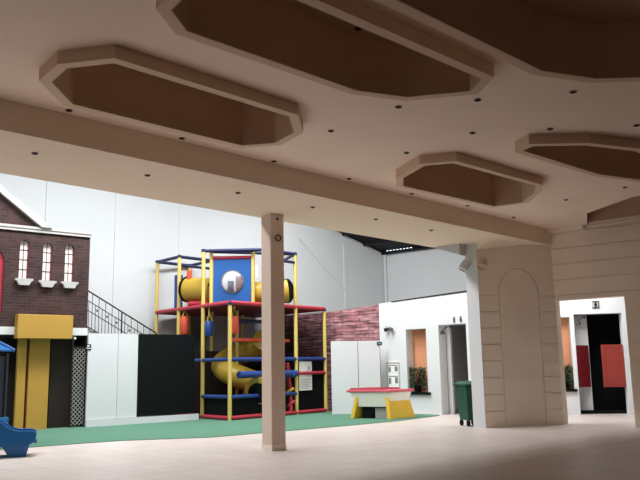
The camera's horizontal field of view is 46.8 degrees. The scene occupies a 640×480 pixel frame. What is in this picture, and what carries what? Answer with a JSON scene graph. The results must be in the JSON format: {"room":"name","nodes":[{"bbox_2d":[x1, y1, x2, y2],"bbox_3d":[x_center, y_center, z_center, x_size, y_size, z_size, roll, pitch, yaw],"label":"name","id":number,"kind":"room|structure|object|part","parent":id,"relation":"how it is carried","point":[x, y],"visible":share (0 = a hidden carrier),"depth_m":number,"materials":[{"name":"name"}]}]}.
{"room":"indoor playground","nodes":[
{"label":"indoor playground","id":0,"kind":"room"},
{"bbox_2d":[0,173,384,350],"bbox_3d":[-5.199,0.521,24.197,20.200,10.080,0.230,7,-12,-38],"label":"wall","id":1,"kind":"structure","parent":0,"point":[130,233],"depth_m":24.15,"materials":[{"name":"paint"}]},
{"bbox_2d":[0,0,639,228],"bbox_3d":[-1.041,-2.264,5.061,34.000,0.060,25.212,-1,-10,0],"label":"ceiling","id":2,"kind":"structure","parent":0,"point":[370,138],"depth_m":9.08,"materials":[{"name":"paint"}]},
{"bbox_2d":[39,44,302,147],"bbox_3d":[-1.536,-1.835,8.602,3.396,0.700,1.551,8,-13,-44],"label":"ceiling recess","id":3,"kind":"structure","parent":2,"relation":"attached to","point":[114,81],"depth_m":8.75,"materials":[{"name":"paint"}]},
{"bbox_2d":[156,0,493,100],"bbox_3d":[0.185,-2.114,7.147,3.760,0.700,1.312,8,-13,-42],"label":"ceiling recess","id":4,"kind":"structure","parent":2,"relation":"attached to","point":[317,41],"depth_m":7.45,"materials":[{"name":"paint"}]},
{"bbox_2d":[396,152,542,207],"bbox_3d":[2.593,-1.238,12.545,3.695,0.700,1.635,8,-13,-42],"label":"ceiling recess","id":5,"kind":"structure","parent":2,"relation":"attached to","point":[458,176],"depth_m":13.05,"materials":[{"name":"paint"}]},
{"bbox_2d":[376,0,639,82],"bbox_3d":[2.290,-2.269,6.458,4.296,0.700,1.984,8,-13,-43],"label":"ceiling recess","id":6,"kind":"structure","parent":2,"relation":"attached to","point":[590,41],"depth_m":7.59,"materials":[{"name":"paint"}]},
{"bbox_2d":[514,133,639,181],"bbox_3d":[4.358,-1.510,11.138,3.624,0.700,1.218,7,-13,-40],"label":"ceiling recess","id":7,"kind":"structure","parent":2,"relation":"attached to","point":[606,156],"depth_m":11.10,"materials":[{"name":"paint"}]},
{"bbox_2d":[0,411,639,479],"bbox_3d":[-3.925,4.191,15.529,52.000,0.132,48.000,-1,-10,0],"label":"floor","id":8,"kind":"structure","parent":0,"point":[590,446],"depth_m":12.27,"materials":[{"name":"tile"}]},
{"bbox_2d":[0,341,36,457],"bbox_3d":[-6.308,2.737,13.306,2.320,2.095,2.679,3,-10,-21],"label":"toddler playset","id":9,"kind":"object","parent":8,"relation":"on","point":[15,442],"visible":1,"depth_m":12.33},
{"bbox_3d":[-6.065,2.714,13.657,0.050,1.150,1.100,-1,-10,0],"label":"wall panel","id":10,"kind":"part","parent":9,"relation":"part of","materials":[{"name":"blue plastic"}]},
{"bbox_3d":[-6.069,3.058,14.156,0.120,1.740,0.120,-1,-10,0],"label":"corner post","id":11,"kind":"part","parent":9,"relation":"part of","materials":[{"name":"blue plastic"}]},
{"bbox_3d":[-5.154,3.488,12.492,0.510,0.300,0.597,3,-10,-21],"label":"leg","id":12,"kind":"part","parent":9,"relation":"part of","materials":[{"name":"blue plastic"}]},
{"bbox_2d":[0,185,91,429],"bbox_3d":[-7.503,1.206,18.106,3.620,6.768,1.000,7,-12,-39],"label":"building","id":13,"kind":"structure","parent":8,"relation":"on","point":[44,270],"depth_m":18.24,"materials":[{"name":"brown brick"}]},
{"bbox_3d":[-8.024,0.894,17.569,0.900,1.662,0.150,7,-12,-39],"label":"arched door","id":14,"kind":"part","parent":13,"relation":"part of","materials":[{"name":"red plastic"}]},
{"bbox_3d":[-7.214,3.454,17.798,0.205,2.223,0.100,7,-12,-39],"label":"yellow panel","id":15,"kind":"part","parent":13,"relation":"part of","materials":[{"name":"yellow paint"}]},
{"bbox_3d":[-7.211,1.019,18.002,0.424,0.160,0.120,7,-12,-39],"label":"sill","id":16,"kind":"part","parent":13,"relation":"part of","materials":[{"name":"grey stone"}]},
{"bbox_3d":[-7.829,-1.301,18.038,2.566,1.839,0.340,7,-12,-39],"label":"raking cornice","id":17,"kind":"part","parent":13,"relation":"part of","materials":[{"name":"grey stone"}]},
{"bbox_3d":[-6.889,3.492,18.059,0.491,2.223,0.100,7,-12,-39],"label":"yellow panel","id":18,"kind":"part","parent":13,"relation":"part of","materials":[{"name":"yellow paint"}]},
{"bbox_3d":[-7.418,-0.278,18.221,3.620,0.130,0.290,7,-12,-39],"label":"cornice","id":19,"kind":"part","parent":13,"relation":"part of","materials":[{"name":"grey stone"}]},
{"bbox_3d":[-6.771,1.092,18.353,0.426,0.160,0.120,7,-12,-39],"label":"sill","id":20,"kind":"part","parent":13,"relation":"part of","materials":[{"name":"grey stone"}]},
{"bbox_3d":[-6.516,3.566,18.532,0.538,2.223,0.070,7,-12,-39],"label":"dark panel","id":21,"kind":"part","parent":13,"relation":"part of","materials":[{"name":"brown wood"}]},
{"bbox_3d":[-6.338,1.139,18.702,0.433,0.160,0.120,7,-12,-39],"label":"sill","id":22,"kind":"part","parent":13,"relation":"part of","materials":[{"name":"grey stone"}]},
{"bbox_3d":[-6.060,3.536,18.554,0.392,2.273,0.080,7,-12,-39],"label":"lattice frame","id":23,"kind":"part","parent":13,"relation":"part of","materials":[{"name":"grey metal"}]},
{"bbox_2d":[87,290,156,419],"bbox_3d":[-5.756,3.234,20.643,2.130,3.560,0.972,7,-12,-39],"label":"railing","id":24,"kind":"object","parent":8,"relation":"on","point":[122,312],"depth_m":20.22,"materials":[{"name":"black metal"}]},
{"bbox_3d":[-5.474,2.502,20.401,2.096,1.155,0.024,7,-12,-39],"label":"rail","id":25,"kind":"part","parent":24,"relation":"part of","materials":[{"name":"black metal"}]},
{"bbox_3d":[-5.479,2.245,20.445,1.632,1.155,1.337,-1,-10,0],"label":"rail","id":26,"kind":"part","parent":24,"relation":"part of","materials":[{"name":"black metal"}]},
{"bbox_3d":[-5.484,1.989,20.489,2.103,1.167,0.040,7,-12,-39],"label":"handrail","id":27,"kind":"part","parent":24,"relation":"part of","materials":[{"name":"black metal"}]},
{"bbox_2d":[85,333,198,426],"bbox_3d":[-4.596,3.646,19.486,3.163,2.318,0.100,7,-12,-39],"label":"partition wall","id":28,"kind":"structure","parent":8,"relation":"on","point":[128,375],"depth_m":19.36,"materials":[{"name":"white paint"}]},
{"bbox_2d":[85,344,90,349],"bbox_3d":[-5.830,2.692,18.620,0.140,0.140,0.017,7,-12,-39],"label":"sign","id":29,"kind":"object","parent":28,"relation":"attached to","point":[88,346],"visible":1,"depth_m":18.61,"materials":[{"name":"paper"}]},
{"bbox_2d":[154,248,327,420],"bbox_3d":[-2.454,2.946,23.059,4.233,4.820,4.785,8,-13,-43],"label":"climbing frame","id":30,"kind":"object","parent":8,"relation":"on","point":[228,381],"visible":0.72,"depth_m":21.79,"materials":[{"name":"yellow metal"}]},
{"bbox_3d":[-5.136,3.037,23.190,0.111,4.780,0.111,-1,-10,0],"label":"post","id":31,"kind":"part","parent":30,"relation":"part of","materials":[{"name":"yellow metal"}]},
{"bbox_3d":[-4.239,2.846,22.160,0.111,4.780,0.111,-1,-10,0],"label":"post","id":32,"kind":"part","parent":30,"relation":"part of","materials":[{"name":"yellow metal"}]},
{"bbox_3d":[-4.395,1.608,22.994,0.260,1.035,0.060,1,-10,-11],"label":"panel","id":33,"kind":"part","parent":30,"relation":"part of","materials":[{"name":"blue plastic"}]},
{"bbox_2d":[180,311,188,334],"bbox_3d":[-4.036,2.444,22.050,0.250,0.739,0.250,-1,-10,0],"label":"bag","id":34,"kind":"object","parent":30,"relation":"hanging from","point":[184,320],"visible":0.98,"depth_m":21.95,"materials":[{"name":"orange plastic"}]},
{"bbox_3d":[-4.273,3.187,24.161,0.111,4.780,0.111,-1,-10,0],"label":"post","id":35,"kind":"part","parent":30,"relation":"part of","materials":[{"name":"yellow metal"}]},
{"bbox_3d":[-3.302,4.941,20.740,0.120,0.115,2.758,7,-13,-40],"label":"rail","id":36,"kind":"part","parent":30,"relation":"part of","materials":[{"name":"red plastic"}]},
{"bbox_3d":[-3.343,2.654,21.130,0.111,4.780,0.111,-1,-10,0],"label":"post","id":37,"kind":"part","parent":30,"relation":"part of","materials":[{"name":"yellow metal"}]},
{"bbox_2d":[205,307,212,335],"bbox_3d":[-3.155,2.321,21.040,0.250,0.811,0.250,-1,-10,0],"label":"bag","id":38,"kind":"object","parent":30,"relation":"hanging from","point":[208,324],"visible":1,"depth_m":20.91,"materials":[{"name":"blue plastic"}]},
{"bbox_3d":[-3.166,1.123,21.558,0.111,1.625,0.111,-1,-10,0],"label":"post","id":39,"kind":"part","parent":30,"relation":"part of","materials":[{"name":"yellow metal"}]},
{"bbox_3d":[-3.377,2.995,23.131,0.111,4.780,0.111,-1,-10,0],"label":"post","id":40,"kind":"part","parent":30,"relation":"part of","materials":[{"name":"yellow metal"}]},
{"bbox_3d":[-2.432,3.273,19.961,0.111,3.135,0.111,-1,-10,0],"label":"post","id":41,"kind":"part","parent":30,"relation":"part of","materials":[{"name":"yellow metal"}]},
{"bbox_3d":[-2.553,1.204,21.543,1.102,1.339,0.050,-1,-10,2],"label":"window panel","id":42,"kind":"part","parent":30,"relation":"part of","materials":[{"name":"blue plastic"}]},
{"bbox_2d":[232,306,238,333],"bbox_3d":[-2.393,2.230,20.664,0.250,0.784,0.250,-1,-10,0],"label":"bag","id":43,"kind":"object","parent":30,"relation":"hanging from","point":[235,319],"visible":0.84,"depth_m":20.55,"materials":[{"name":"orange plastic"}]},
{"bbox_3d":[-2.465,3.615,21.962,0.099,3.135,0.099,-1,-10,0],"label":"post","id":44,"kind":"part","parent":30,"relation":"part of","materials":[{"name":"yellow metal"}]},
{"bbox_3d":[-2.499,3.956,23.964,0.099,3.135,0.099,-1,-10,0],"label":"post","id":45,"kind":"part","parent":30,"relation":"part of","materials":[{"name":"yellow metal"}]},
{"bbox_3d":[-1.946,1.093,21.511,0.111,1.625,0.111,-1,-10,0],"label":"post","id":46,"kind":"part","parent":30,"relation":"part of","materials":[{"name":"yellow metal"}]},
{"bbox_3d":[-2.502,1.411,22.724,1.222,1.225,0.050,-1,-10,2],"label":"white panel","id":47,"kind":"part","parent":30,"relation":"part of","materials":[{"name":"paint"}]},
{"bbox_3d":[-1.111,4.974,21.166,0.120,0.115,3.923,-9,-13,40],"label":"rail","id":48,"kind":"part","parent":30,"relation":"part of","materials":[{"name":"red plastic"}]},
{"bbox_3d":[-0.720,2.762,22.041,0.111,4.780,0.111,-1,-10,0],"label":"post","id":49,"kind":"part","parent":30,"relation":"part of","materials":[{"name":"yellow metal"}]},
{"bbox_2d":[299,361,311,390],"bbox_3d":[-0.433,4.064,22.138,0.019,0.851,0.558,-9,-13,40],"label":"sign","id":50,"kind":"object","parent":30,"relation":"hanging from","point":[305,381],"visible":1,"depth_m":22.12,"materials":[{"name":"paper"}]},
{"bbox_3d":[0.157,3.723,22.874,0.111,3.135,0.111,-1,-10,0],"label":"post","id":51,"kind":"part","parent":30,"relation":"part of","materials":[{"name":"yellow metal"}]},
{"bbox_2d":[261,213,285,450],"bbox_3d":[-0.825,1.575,13.033,0.275,4.100,0.360,6,-12,-36],"label":"pillar","id":52,"kind":"structure","parent":8,"relation":"on","point":[272,225],"depth_m":12.92,"materials":[{"name":"paint"}]},
{"bbox_3d":[-0.790,3.551,12.697,0.275,0.090,0.357,6,-12,-36],"label":"skirting","id":53,"kind":"part","parent":52,"relation":"part of","materials":[{"name":"paint"}]},
{"bbox_2d":[331,341,357,413],"bbox_3d":[0.726,4.029,21.690,0.784,2.113,0.050,0,-10,-6],"label":"board","id":54,"kind":"object","parent":8,"relation":"on","point":[344,355],"visible":0.79,"depth_m":21.68,"materials":[{"name":"paint"}]},
{"bbox_2d":[358,341,380,387],"bbox_3d":[1.456,4.028,21.760,0.636,2.113,0.050,0,-10,-6],"label":"board","id":55,"kind":"object","parent":8,"relation":"on","point":[368,351],"visible":0.64,"depth_m":21.80,"materials":[{"name":"paint"}]},
{"bbox_2d":[362,407,379,417],"bbox_3d":[1.486,4.609,19.820,0.678,0.291,0.301,8,-13,-41],"label":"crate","id":56,"kind":"object","parent":8,"relation":"on","point":[368,412],"visible":0.43,"depth_m":19.63,"materials":[{"name":"black plastic"}]},
{"bbox_2d":[347,387,414,418],"bbox_3d":[1.629,4.350,19.797,1.575,0.790,0.930,-6,-11,28],"label":"table","id":57,"kind":"object","parent":8,"relation":"on","point":[396,400],"visible":0.94,"depth_m":19.55,"materials":[{"name":"offwhite plastic"},{"name":"red plastic"},{"name":"yellow plastic"}]},
{"bbox_3d":[1.229,4.502,19.965,0.969,0.561,0.184,8,-13,-41],"label":"leg","id":58,"kind":"part","parent":57,"relation":"part of","materials":[{"name":"yellow plastic"}]},
{"bbox_3d":[2.106,4.413,19.537,1.008,0.561,0.193,8,-13,-41],"label":"leg","id":59,"kind":"part","parent":57,"relation":"part of","materials":[{"name":"yellow plastic"}]},
{"bbox_2d":[375,407,386,418],"bbox_3d":[1.813,4.587,19.664,0.663,0.271,0.315,8,-13,-41],"label":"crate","id":60,"kind":"object","parent":8,"relation":"on","point":[381,412],"visible":0.36,"depth_m":19.49,"materials":[{"name":"white plastic"}]},
{"bbox_2d":[453,381,472,426],"bbox_3d":[3.436,3.726,16.881,0.520,1.000,0.608,2,-10,-20],"label":"wheelie bin","id":61,"kind":"object","parent":8,"relation":"on","point":[463,388],"visible":0.61,"depth_m":16.74,"materials":[{"name":"green plastic"}]},
{"bbox_3d":[3.420,3.287,16.979,0.520,0.100,0.560,2,-10,-20],"label":"lid","id":62,"kind":"part","parent":61,"relation":"part of","materials":[{"name":"green plastic"}]},
{"bbox_2d":[286,305,380,410],"bbox_3d":[-0.028,3.857,23.883,4.829,3.215,0.200,-9,-12,37],"label":"brick wall","id":63,"kind":"structure","parent":0,"point":[361,323],"depth_m":23.34,"materials":[{"name":"brick"}]},
{"bbox_2d":[379,290,470,414],"bbox_3d":[3.968,3.325,21.819,3.900,3.428,2.270,-10,-13,42],"label":"wall","id":64,"kind":"structure","parent":0,"point":[416,340],"depth_m":21.39,"materials":[{"name":"white paint"}]},
{"bbox_2d":[299,238,387,327],"bbox_3d":[0.634,1.284,24.964,0.016,3.659,5.669,4,-11,-29],"label":"overhead cable","id":65,"kind":"object","parent":64,"relation":"attached to","point":[299,238],"visible":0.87,"depth_m":25.55,"materials":[{"name":"black"}]},
{"bbox_2d":[384,327,392,331],"bbox_3d":[2.054,2.677,22.141,0.353,0.152,0.182,-10,-13,42],"label":"spotlight","id":66,"kind":"object","parent":64,"relation":"attached to","point":[389,328],"visible":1,"depth_m":22.14,"materials":[{"name":"black metal"}]},
{"bbox_2d":[386,362,400,387],"bbox_3d":[2.175,4.000,21.920,0.462,0.755,0.040,-10,-13,42],"label":"notice board","id":67,"kind":"object","parent":64,"relation":"attached to","point":[393,368],"visible":0.91,"depth_m":21.91,"materials":[{"name":"paper"}]},
{"bbox_2d":[388,364,397,372],"bbox_3d":[2.167,3.813,21.947,0.362,0.257,0.005,-10,-13,42],"label":"print","id":68,"kind":"object","parent":67,"relation":"attached to","point":[392,368],"depth_m":21.94,"materials":[{"name":"paper"}]},
{"bbox_2d":[388,375,398,384],"bbox_3d":[2.173,4.141,21.891,0.362,0.287,0.005,-10,-13,42],"label":"print","id":69,"kind":"object","parent":67,"relation":"attached to","point":[392,379],"depth_m":21.88,"materials":[{"name":"paper"}]},
{"bbox_2d":[409,366,427,391],"bbox_3d":[2.841,4.037,21.527,0.239,0.741,0.619,7,-13,-40],"label":"potted plant","id":70,"kind":"object","parent":64,"relation":"on","point":[417,386],"visible":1,"depth_m":21.48,"materials":[{"name":"green plant"}]},
{"bbox_3d":[2.844,4.309,21.484,0.240,0.190,0.240,-1,-10,0],"label":"pot","id":71,"kind":"part","parent":70,"relation":"part of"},
{"bbox_3d":[2.885,4.409,21.297,0.841,0.070,0.270,-10,-13,42],"label":"niche sill","id":72,"kind":"part","parent":64,"relation":"part of","materials":[{"name":"black"}]},
{"bbox_2d":[383,248,466,302],"bbox_3d":[8.044,2.649,25.580,14.200,5.880,0.280,-9,-12,39],"label":"wall","id":73,"kind":"structure","parent":0,"point":[427,272],"depth_m":29.07,"materials":[{"name":"paint"}]},
{"bbox_2d":[338,221,614,254],"bbox_3d":[0.444,-2.684,23.506,16.965,4.316,9.374,7,-12,-38],"label":"hall roof","id":74,"kind":"structure","parent":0,"point":[384,246],"depth_m":29.43,"materials":[{"name":"metal"}]},
{"bbox_2d":[433,238,563,427],"bbox_3d":[4.110,1.909,16.618,2.909,4.470,1.570,-1,-10,0],"label":"pillar","id":75,"kind":"structure","parent":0,"point":[516,382],"depth_m":16.76,"materials":[{"name":"paint"}]},
{"bbox_2d":[0,98,551,246],"bbox_3d":[-2.603,-1.069,10.814,1.997,0.430,20.904,-10,-13,44],"label":"beam","id":76,"kind":"structure","parent":75,"relation":"attached to","point":[73,150],"depth_m":11.16,"materials":[{"name":"paint"}]},
{"bbox_2d":[458,260,471,272],"bbox_3d":[3.307,0.595,16.842,0.349,0.297,0.217,4,-11,-28],"label":"wall spotlight","id":77,"kind":"object","parent":75,"relation":"attached to","point":[465,265],"visible":1,"depth_m":16.77,"materials":[{"name":"white paint"}]},
{"bbox_2d":[477,257,486,270],"bbox_3d":[3.641,0.540,16.641,0.263,0.298,0.354,-1,-10,0],"label":"wall spotlight","id":78,"kind":"object","parent":75,"relation":"attached to","point":[482,262],"visible":1,"depth_m":16.57,"materials":[{"name":"beige metal"}]},
{"bbox_2d":[587,196,639,221],"bbox_3d":[6.892,-1.003,15.302,2.662,0.610,3.518,-1,-10,0],"label":"ceiling recess","id":79,"kind":"structure","parent":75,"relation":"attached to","point":[628,207],"depth_m":16.48,"materials":[{"name":"paint"}]},
{"bbox_2d":[548,218,639,426],"bbox_3d":[10.100,1.258,13.432,12.101,4.470,0.390,-9,-12,39],"label":"wall","id":80,"kind":"structure","parent":0,"point":[602,260],"depth_m":16.63,"materials":[{"name":"paint"}]},
{"bbox_2d":[560,297,633,414],"bbox_3d":[7.830,2.749,20.545,3.326,4.000,1.560,-3,-10,10],"label":"wall","id":81,"kind":"structure","parent":0,"point":[606,324],"depth_m":20.31,"materials":[{"name":"white paint"}]},
{"bbox_2d":[564,364,573,388],"bbox_3d":[6.630,3.691,20.034,0.241,0.660,0.487,7,-13,-39],"label":"potted plant","id":82,"kind":"object","parent":81,"relation":"on","point":[569,368],"visible":0.6,"depth_m":19.96,"materials":[{"name":"green plant"}]},
{"bbox_3d":[6.677,4.034,19.874,0.427,0.070,0.260,-3,-10,10],"label":"niche sill","id":83,"kind":"part","parent":81,"relation":"part of","materials":[{"name":"black"}]},
{"bbox_2d":[592,301,598,307],"bbox_3d":[7.454,1.745,20.022,0.182,0.190,0.035,-3,-10,10],"label":"restroom sign","id":84,"kind":"object","parent":81,"relation":"attached to","point":[595,304],"visible":1,"depth_m":20.01,"materials":[{"name":"white plastic"}]},
{"bbox_2d":[576,344,625,386],"bbox_3d":[7.563,3.411,20.061,1.206,1.120,0.450,-3,-10,10],"label":"door","id":85,"kind":"structure","parent":81,"relation":"in","point":[613,369],"depth_m":19.86,"materials":[{"name":"red paint"}]},
{"bbox_3d":[7.847,3.361,19.796,0.432,1.000,0.010,-3,-10,10],"label":"moulding","id":86,"kind":"part","parent":85,"relation":"part of","materials":[{"name":"red paint"}]}
]}

